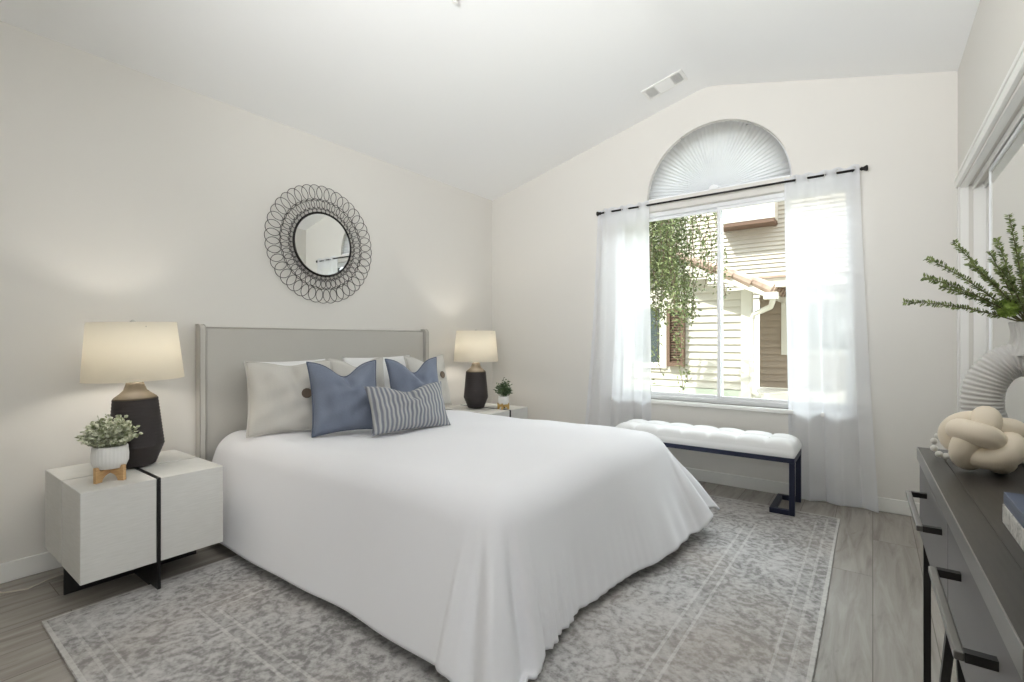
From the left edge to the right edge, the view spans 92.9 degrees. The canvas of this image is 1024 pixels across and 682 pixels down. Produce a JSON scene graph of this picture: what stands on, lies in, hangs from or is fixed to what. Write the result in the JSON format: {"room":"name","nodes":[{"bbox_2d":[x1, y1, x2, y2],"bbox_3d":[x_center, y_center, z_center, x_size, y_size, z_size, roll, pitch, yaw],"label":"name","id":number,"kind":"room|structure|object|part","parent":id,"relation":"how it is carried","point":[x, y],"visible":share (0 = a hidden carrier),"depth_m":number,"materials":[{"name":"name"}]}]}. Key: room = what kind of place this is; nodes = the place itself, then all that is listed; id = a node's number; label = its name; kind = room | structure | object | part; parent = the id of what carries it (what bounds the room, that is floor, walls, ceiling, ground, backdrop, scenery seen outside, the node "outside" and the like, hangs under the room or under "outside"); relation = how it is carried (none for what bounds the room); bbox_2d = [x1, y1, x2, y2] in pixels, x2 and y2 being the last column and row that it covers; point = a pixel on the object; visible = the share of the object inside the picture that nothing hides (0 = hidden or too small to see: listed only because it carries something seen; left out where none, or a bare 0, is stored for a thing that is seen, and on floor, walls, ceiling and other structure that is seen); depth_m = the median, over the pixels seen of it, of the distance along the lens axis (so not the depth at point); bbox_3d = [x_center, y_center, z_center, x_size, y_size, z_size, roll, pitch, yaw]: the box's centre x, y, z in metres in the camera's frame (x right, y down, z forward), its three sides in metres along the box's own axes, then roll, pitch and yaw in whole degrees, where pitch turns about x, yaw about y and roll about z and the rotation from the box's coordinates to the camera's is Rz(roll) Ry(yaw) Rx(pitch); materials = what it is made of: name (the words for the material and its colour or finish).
{"room":"bedroom","nodes":[
{"label":"bedroom","id":0,"kind":"room"},
{"bbox_2d":[0,21,491,563],"bbox_3d":[-1.658,-0.175,2.985,0.140,2.460,5.000,0,0,37],"label":"wall","id":1,"kind":"structure","parent":0,"point":[127,194],"depth_m":2.59,"materials":[{"name":"white paint"}]},
{"bbox_2d":[0,551,62,583],"bbox_3d":[-1.596,1.012,2.939,0.014,0.086,4.720,0,0,37],"label":"baseboard","id":2,"kind":"structure","parent":1,"relation":"attached to","point":[42,562],"depth_m":2.17,"materials":[{"name":"white"}]},
{"bbox_2d":[264,184,371,302],"bbox_3d":[-1.294,-0.651,3.326,0.034,0.804,0.804,0,0,37],"label":"wall mirror","id":3,"kind":"object","parent":1,"relation":"attached to","point":[321,244],"visible":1,"depth_m":3.30,"materials":[{"name":"grey metal"}]},
{"bbox_2d":[0,481,956,681],"bbox_3d":[0.058,1.115,1.706,4.440,0.120,5.010,0,0,37],"label":"floor","id":4,"kind":"structure","parent":0,"point":[872,629],"depth_m":1.94,"materials":[{"name":"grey wood"}]},
{"bbox_2d":[0,573,62,593],"bbox_3d":[-2.194,0.972,2.006,0.586,0.160,0.120,0,0,-37],"label":"lamp cord","id":5,"kind":"object","parent":4,"relation":"on","point":[62,573],"visible":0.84,"depth_m":2.06,"materials":[{"name":"beige plastic"}]},
{"bbox_2d":[45,449,222,594],"bbox_3d":[-1.709,0.817,2.208,0.574,0.477,0.505,0,0,37],"label":"nightstand","id":6,"kind":"object","parent":4,"relation":"on","point":[170,508],"visible":0.91,"depth_m":2.03,"materials":[{"name":"white wood"}]},
{"bbox_2d":[93,464,125,483],"bbox_3d":[-1.670,0.547,2.021,0.103,0.063,0.103,0,0,-38],"label":"plant stand","id":7,"kind":"object","parent":6,"relation":"on","point":[120,473],"visible":0.89,"depth_m":2.01,"materials":[{"name":"brown wood"}]},
{"bbox_3d":[-1.670,0.548,2.021,0.014,0.062,0.132,0,0,7],"label":"cross leg","id":8,"kind":"part","parent":7,"relation":"part of","materials":[{"name":"brown wood"}]},
{"bbox_2d":[74,414,142,469],"bbox_3d":[-1.668,0.416,2.019,0.211,0.229,0.223,0,0,37],"label":"potted plant","id":9,"kind":"object","parent":7,"relation":"on","point":[108,442],"visible":1,"depth_m":1.98,"materials":[{"name":"green plant"}]},
{"bbox_3d":[-1.670,0.484,2.021,0.126,0.094,0.125,0,0,37],"label":"pot","id":10,"kind":"part","parent":9,"relation":"part of","materials":[{"name":"white ceramic"}]},
{"bbox_3d":[-1.670,0.547,2.021,0.132,0.063,0.014,0,0,7],"label":"cross leg","id":11,"kind":"part","parent":7,"relation":"part of","materials":[{"name":"brown wood"}]},
{"bbox_3d":[-1.710,0.820,2.209,0.012,0.470,0.489,0,0,37],"label":"long plate","id":12,"kind":"part","parent":6,"relation":"part of","materials":[{"name":"black metal"}]},
{"bbox_2d":[79,320,183,468],"bbox_3d":[-1.730,0.241,2.233,0.380,0.668,0.380,0,2,37],"label":"table lamp","id":13,"kind":"object","parent":6,"relation":"on","point":[133,353],"visible":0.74,"depth_m":2.14,"materials":[{"name":"grey ceramic"}]},
{"bbox_3d":[-1.733,0.050,2.229,0.380,0.259,0.380,0,2,37],"label":"lamp shade","id":14,"kind":"part","parent":13,"relation":"part of","materials":[{"name":"fabric"}]},
{"bbox_3d":[-1.701,0.817,2.202,0.554,0.477,0.012,0,0,37],"label":"cross plate","id":15,"kind":"part","parent":6,"relation":"part of","materials":[{"name":"black metal"}]},
{"bbox_2d":[42,494,839,681],"bbox_3d":[0.086,1.050,2.325,2.336,0.009,3.034,0,0,37],"label":"area rug","id":16,"kind":"object","parent":4,"relation":"on","point":[743,598],"visible":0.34,"depth_m":1.79,"materials":[{"name":"grey fabric"}]},
{"bbox_2d":[195,324,428,461],"bbox_3d":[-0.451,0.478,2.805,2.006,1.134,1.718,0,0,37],"label":"headboard","id":17,"kind":"object","parent":16,"relation":"on","point":[221,352],"visible":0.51,"depth_m":2.89,"materials":[{"name":"fabric"}]},
{"bbox_2d":[212,410,719,681],"bbox_3d":[-0.294,0.761,2.636,2.263,0.556,1.936,0,0,37],"label":"duvet","id":18,"kind":"object","parent":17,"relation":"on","point":[470,544],"visible":0.87,"depth_m":1.91,"materials":[{"name":"white fabric"}]},
{"bbox_2d":[244,359,324,365],"bbox_3d":[-1.371,0.309,2.997,0.155,0.371,0.522,0,0,45],"label":"sleeping pillow","id":19,"kind":"object","parent":18,"relation":"on","point":[288,363],"visible":0.02,"depth_m":3.02,"materials":[{"name":"white fabric"}]},
{"bbox_2d":[244,360,331,437],"bbox_3d":[-1.240,0.317,2.732,0.456,0.401,0.205,0,0,-33],"label":"pillow","id":20,"kind":"object","parent":18,"relation":"on","point":[279,396],"visible":0.73,"depth_m":2.64,"materials":[{"name":"beige fabric"}]},
{"bbox_2d":[306,360,376,436],"bbox_3d":[-0.930,0.317,2.726,0.400,0.397,0.197,0,0,-40],"label":"pillow","id":21,"kind":"object","parent":18,"relation":"on","point":[339,403],"visible":0.88,"depth_m":2.65,"materials":[{"name":"fabric"}]},
{"bbox_2d":[328,357,384,386],"bbox_3d":[-0.995,0.309,3.185,0.150,0.386,0.431,0,0,44],"label":"pillow","id":22,"kind":"object","parent":18,"relation":"on","point":[341,368],"visible":0.21,"depth_m":3.12,"materials":[{"name":"fabric"}]},
{"bbox_2d":[342,355,409,388],"bbox_3d":[-0.961,0.307,3.552,0.138,0.376,0.601,0,0,35],"label":"sleeping pillow","id":23,"kind":"object","parent":18,"relation":"on","point":[355,362],"visible":0.12,"depth_m":3.52,"materials":[{"name":"white fabric"}]},
{"bbox_2d":[364,381,450,435],"bbox_3d":[-0.584,0.381,2.775,0.501,0.255,0.174,0,0,-42],"label":"lumbar pillow","id":24,"kind":"object","parent":18,"relation":"on","point":[392,410],"visible":1,"depth_m":2.69,"materials":[{"name":"fabric"}]},
{"bbox_2d":[385,357,438,391],"bbox_3d":[-0.633,0.314,3.219,0.432,0.391,0.183,0,0,-45],"label":"pillow","id":25,"kind":"object","parent":18,"relation":"on","point":[401,378],"visible":0.53,"depth_m":3.12,"materials":[{"name":"fabric"}]},
{"bbox_2d":[404,354,451,405],"bbox_3d":[-0.615,0.309,3.604,0.173,0.398,0.482,0,0,21],"label":"pillow","id":26,"kind":"object","parent":18,"relation":"on","point":[413,364],"visible":0.3,"depth_m":3.64,"materials":[{"name":"beige fabric"}]},
{"bbox_2d":[616,419,801,516],"bbox_3d":[1.303,0.823,3.351,1.166,0.442,0.346,0,0,37],"label":"bench","id":27,"kind":"object","parent":16,"relation":"on","point":[754,444],"visible":0.89,"depth_m":3.12,"materials":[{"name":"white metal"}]},
{"bbox_3d":[1.303,0.718,3.351,1.160,0.030,0.336,0,0,37],"label":"seat frame","id":28,"kind":"part","parent":27,"relation":"part of","materials":[{"name":"black metal"}]},
{"bbox_3d":[1.666,0.888,2.892,0.030,0.311,0.030,0,0,37],"label":"leg","id":29,"kind":"part","parent":27,"relation":"part of","materials":[{"name":"black metal"}]},
{"bbox_3d":[1.848,0.888,3.138,0.030,0.311,0.030,0,0,37],"label":"leg","id":30,"kind":"part","parent":27,"relation":"part of","materials":[{"name":"black metal"}]},
{"bbox_2d":[445,403,527,418],"bbox_3d":[-0.242,0.817,4.186,0.574,0.477,0.505,0,0,37],"label":"nightstand","id":31,"kind":"object","parent":4,"relation":"on","point":[521,412],"visible":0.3,"depth_m":4.11,"materials":[{"name":"white wood"}]},
{"bbox_2d":[454,329,497,408],"bbox_3d":[-0.308,0.243,4.150,0.380,0.668,0.380,0,0,37],"label":"table lamp","id":32,"kind":"object","parent":31,"relation":"on","point":[475,346],"visible":1,"depth_m":4.05,"materials":[{"name":"beige"}]},
{"bbox_3d":[-0.308,0.052,4.150,0.380,0.259,0.380,0,0,37],"label":"lamp shade","id":33,"kind":"part","parent":32,"relation":"part of","materials":[{"name":"fabric"}]},
{"bbox_2d":[497,403,508,409],"bbox_3d":[-0.072,0.553,4.082,0.079,0.052,0.079,0,0,-33],"label":"plant stand","id":34,"kind":"object","parent":31,"relation":"on","point":[498,404],"visible":0.94,"depth_m":4.07,"materials":[{"name":"brown wood"}]},
{"bbox_2d":[493,377,511,404],"bbox_3d":[-0.069,0.426,4.075,0.163,0.225,0.178,0,0,37],"label":"potted plant","id":35,"kind":"object","parent":34,"relation":"on","point":[502,388],"visible":1,"depth_m":4.05,"materials":[{"name":"green plant"}]},
{"bbox_3d":[-0.072,0.505,4.082,0.092,0.068,0.092,0,0,37],"label":"pot","id":36,"kind":"part","parent":35,"relation":"part of","materials":[{"name":"white ceramic"}]},
{"bbox_2d":[906,447,1023,681],"bbox_3d":[0.847,0.666,0.771,0.307,0.782,1.007,0,0,36],"label":"dresser","id":37,"kind":"object","parent":4,"relation":"on","point":[973,564],"visible":1,"depth_m":0.71,"materials":[{"name":"grey wood"}]},
{"bbox_3d":[0.845,0.355,1.024,0.010,0.011,0.265,0,0,36],"label":"drawer handle","id":38,"kind":"part","parent":37,"relation":"part of","materials":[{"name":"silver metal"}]},
{"bbox_3d":[0.934,0.355,1.116,0.028,0.011,0.012,0,0,36],"label":"handle post","id":39,"kind":"part","parent":37,"relation":"part of","materials":[{"name":"black metal"}]},
{"bbox_3d":[0.787,0.355,0.910,0.028,0.011,0.012,0,0,36],"label":"handle post","id":40,"kind":"part","parent":37,"relation":"part of","materials":[{"name":"black metal"}]},
{"bbox_3d":[0.906,0.401,1.038,0.018,0.183,0.494,0,0,36],"label":"drawer","id":41,"kind":"part","parent":37,"relation":"part of","materials":[{"name":"grey wood"}]},
{"bbox_2d":[930,433,949,458],"bbox_3d":[1.000,0.244,1.126,0.050,0.059,0.038,0,0,37],"label":"bead strand","id":42,"kind":"object","parent":37,"relation":"on","point":[932,440],"visible":0.56,"depth_m":1.13,"materials":[{"name":"white"}]},
{"bbox_3d":[0.577,0.355,0.650,0.010,0.011,0.255,0,0,36],"label":"drawer handle","id":43,"kind":"part","parent":37,"relation":"part of","materials":[{"name":"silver metal"}]},
{"bbox_3d":[0.663,0.355,0.738,0.028,0.011,0.012,0,0,36],"label":"handle post","id":44,"kind":"part","parent":37,"relation":"part of","materials":[{"name":"black metal"}]},
{"bbox_2d":[937,406,1023,473],"bbox_3d":[0.982,0.206,1.007,0.141,0.138,0.144,0,0,12],"label":"ornament","id":45,"kind":"object","parent":37,"relation":"on","point":[978,438],"visible":1,"depth_m":0.97,"materials":[{"name":"beige ceramic"}]},
{"bbox_3d":[0.521,0.355,0.541,0.028,0.011,0.012,0,0,36],"label":"handle post","id":46,"kind":"part","parent":37,"relation":"part of","materials":[{"name":"black metal"}]},
{"bbox_3d":[0.860,0.280,0.761,0.273,0.007,1.005,0,0,36],"label":"panel","id":47,"kind":"part","parent":37,"relation":"part of","materials":[{"name":"grey wood"}]},
{"bbox_3d":[0.614,0.401,0.631,0.018,0.183,0.496,0,0,36],"label":"drawer","id":48,"kind":"part","parent":37,"relation":"part of","materials":[{"name":"grey wood"}]},
{"bbox_2d":[959,321,1023,463],"bbox_3d":[1.137,0.117,1.084,0.208,0.315,0.099,0,0,37],"label":"ring vase","id":49,"kind":"object","parent":37,"relation":"on","point":[986,383],"visible":0.71,"depth_m":1.09,"materials":[{"name":"grey ceramic"}]},
{"bbox_2d":[902,213,1023,321],"bbox_3d":[1.113,-0.164,1.103,0.388,0.253,0.197,0,0,-1],"label":"arrangement","id":50,"kind":"object","parent":49,"relation":"in","point":[1011,305],"visible":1,"depth_m":1.10,"materials":[{"name":"green plant"}]},
{"bbox_2d":[1002,504,1023,550],"bbox_3d":[0.744,0.261,0.581,0.188,0.028,0.240,0,0,37],"label":"book","id":51,"kind":"object","parent":37,"relation":"on","point":[1014,527],"visible":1,"depth_m":0.68,"materials":[{"name":"white paper"}]},
{"bbox_2d":[1004,492,1023,527],"bbox_3d":[0.746,0.237,0.585,0.185,0.018,0.229,0,0,37],"label":"book","id":52,"kind":"object","parent":51,"relation":"on","point":[1014,502],"visible":1,"depth_m":0.69,"materials":[{"name":"blue paper"}]},
{"bbox_2d":[0,0,979,200],"bbox_3d":[0.058,-1.710,1.706,4.440,0.759,5.010,0,0,37],"label":"ceiling","id":53,"kind":"structure","parent":0,"point":[483,98],"depth_m":2.80,"materials":[{"name":"white paint"}]},
{"bbox_2d":[641,69,687,100],"bbox_3d":[1.097,-1.831,3.501,0.289,0.079,0.160,0,0,37],"label":"ceiling vent","id":54,"kind":"object","parent":53,"relation":"in","point":[678,77],"visible":1,"depth_m":3.49,"materials":[{"name":"white metal"}]},
{"bbox_2d":[492,71,957,502],"bbox_3d":[1.273,-0.448,3.837,3.552,3.005,0.140,0,0,37],"label":"wall","id":55,"kind":"structure","parent":0,"point":[904,127],"depth_m":3.29,"materials":[{"name":"white paint"}]},
{"bbox_2d":[611,192,824,416],"bbox_3d":[1.535,-0.261,3.609,1.655,1.518,0.165,0,0,37],"label":"window","id":56,"kind":"structure","parent":55,"relation":"in","point":[716,207],"depth_m":3.62,"materials":[{"name":"white plastic"}]},
{"bbox_3d":[1.254,-0.275,3.888,0.812,1.430,0.025,0,0,37],"label":"sash","id":57,"kind":"part","parent":56,"relation":"part of","materials":[{"name":"clear glass"}]},
{"bbox_3d":[1.511,0.484,3.576,1.655,0.028,0.085,0,0,37],"label":"sill","id":58,"kind":"part","parent":56,"relation":"part of","materials":[{"name":"white"}]},
{"bbox_3d":[1.560,-0.275,3.643,1.655,1.490,0.080,0,0,37],"label":"frame","id":59,"kind":"part","parent":56,"relation":"part of","materials":[{"name":"white plastic"}]},
{"bbox_3d":[1.864,-0.275,3.396,0.812,1.430,0.025,0,0,37],"label":"sash","id":60,"kind":"part","parent":56,"relation":"part of","materials":[{"name":"clear glass"}]},
{"bbox_2d":[649,121,790,200],"bbox_3d":[1.497,-1.359,3.604,0.990,0.495,0.038,0,0,37],"label":"shade","id":61,"kind":"object","parent":55,"relation":"attached to","point":[725,154],"visible":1,"depth_m":3.58,"materials":[{"name":"fabric"}]},
{"bbox_3d":[1.498,-1.116,3.606,0.990,0.010,0.024,0,0,37],"label":"rail","id":62,"kind":"part","parent":61,"relation":"part of","materials":[{"name":"white plastic"}]},
{"bbox_2d":[596,165,867,215],"bbox_3d":[1.462,-1.050,3.544,1.830,0.065,0.103,0,0,37],"label":"curtain rod","id":63,"kind":"object","parent":55,"relation":"attached to","point":[865,168],"visible":0.85,"depth_m":3.41,"materials":[{"name":"black metal"}]},
{"bbox_2d":[585,201,650,426],"bbox_3d":[0.834,-0.023,3.989,0.620,2.132,0.074,0,0,37],"label":"sheer curtain","id":64,"kind":"object","parent":63,"relation":"hanging from","point":[620,361],"visible":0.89,"depth_m":3.94,"materials":[{"name":"white fabric"}]},
{"bbox_2d":[784,164,878,512],"bbox_3d":[2.027,-0.023,3.106,0.505,2.132,0.079,0,0,37],"label":"sheer curtain","id":65,"kind":"object","parent":63,"relation":"hanging from","point":[828,356],"visible":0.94,"depth_m":3.09,"materials":[{"name":"white fabric"}]},
{"bbox_2d":[767,131,791,175],"bbox_3d":[1.547,-1.363,3.671,1.010,0.505,0.060,0,0,37],"label":"window","id":66,"kind":"structure","parent":55,"relation":"in","point":[786,153],"depth_m":3.37,"materials":[{"name":"white plastic"}]},
{"bbox_2d":[685,467,919,516],"bbox_3d":[1.184,1.012,3.807,3.418,0.086,0.014,0,0,37],"label":"baseboard","id":67,"kind":"structure","parent":55,"relation":"attached to","point":[895,506],"depth_m":3.39,"materials":[{"name":"white"}]},
{"bbox_2d":[958,0,1023,369],"bbox_3d":[1.203,-0.255,0.863,0.120,2.620,4.720,0,0,37],"label":"wall","id":68,"kind":"structure","parent":0,"point":[996,36],"depth_m":2.16,"materials":[{"name":"white paint"}]},
{"bbox_2d":[986,185,988,353],"bbox_3d":[2.059,0.109,1.935,0.015,1.868,1.762,0,0,37],"label":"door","id":69,"kind":"structure","parent":68,"relation":"in","point":[987,188],"depth_m":2.62,"materials":[{"name":"white wood"}]},
{"bbox_2d":[954,41,1023,412],"bbox_3d":[1.301,0.098,0.996,0.117,1.915,4.210,0,0,37],"label":"trim","id":70,"kind":"structure","parent":68,"relation":"attached to","point":[979,189],"depth_m":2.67,"materials":[{"name":"white wood"}]},
{"bbox_2d":[989,118,1023,422],"bbox_3d":[1.714,0.109,1.536,0.022,1.868,2.010,0,0,37],"label":"door","id":71,"kind":"structure","parent":68,"relation":"in","point":[1006,173],"depth_m":2.04,"materials":[{"name":"white plastic"}]},
{"label":"outside","id":72,"kind":"structure","parent":0,"visible":0},
{"bbox_2d":[755,370,787,388],"bbox_3d":[8.502,1.805,14.817,36.000,0.300,26.070,0,0,37],"label":"ground","id":73,"kind":"structure","parent":72,"point":[757,375],"depth_m":19.87,"materials":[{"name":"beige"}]},
{"bbox_2d":[649,212,731,392],"bbox_3d":[1.578,-0.448,6.464,2.572,4.219,1.344,0,0,37],"label":"tree","id":74,"kind":"object","parent":73,"relation":"on","point":[666,264],"visible":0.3,"depth_m":5.97,"materials":[{"name":"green plant"}]},
{"bbox_2d":[649,201,787,399],"bbox_3d":[4.315,-1.395,9.425,13.700,6.100,4.320,0,0,37],"label":"neighbouring house","id":75,"kind":"structure","parent":73,"relation":"on","point":[753,236],"depth_m":8.40,"materials":[{"name":"beige"}]},
{"bbox_3d":[2.428,-0.085,8.745,0.480,0.960,0.020,0,0,37],"label":"glass pane","id":76,"kind":"part","parent":75,"relation":"part of","materials":[{"name":"grey"}]},
{"bbox_3d":[2.435,-0.085,8.737,0.700,1.160,0.055,0,0,37],"label":"window casing","id":77,"kind":"part","parent":75,"relation":"part of","materials":[{"name":"beige"}]},
{"bbox_2d":[667,308,684,366],"bbox_3d":[2.828,-0.045,8.386,0.290,1.000,0.100,0,0,37],"label":"shutter","id":78,"kind":"object","parent":75,"relation":"hanging from","point":[671,361],"depth_m":8.40,"materials":[{"name":"brown wood"}]},
{"bbox_3d":[5.266,-0.245,7.997,1.470,1.000,0.080,0,0,37],"label":"window casing","id":79,"kind":"part","parent":75,"relation":"part of","materials":[{"name":"beige"}]}
]}

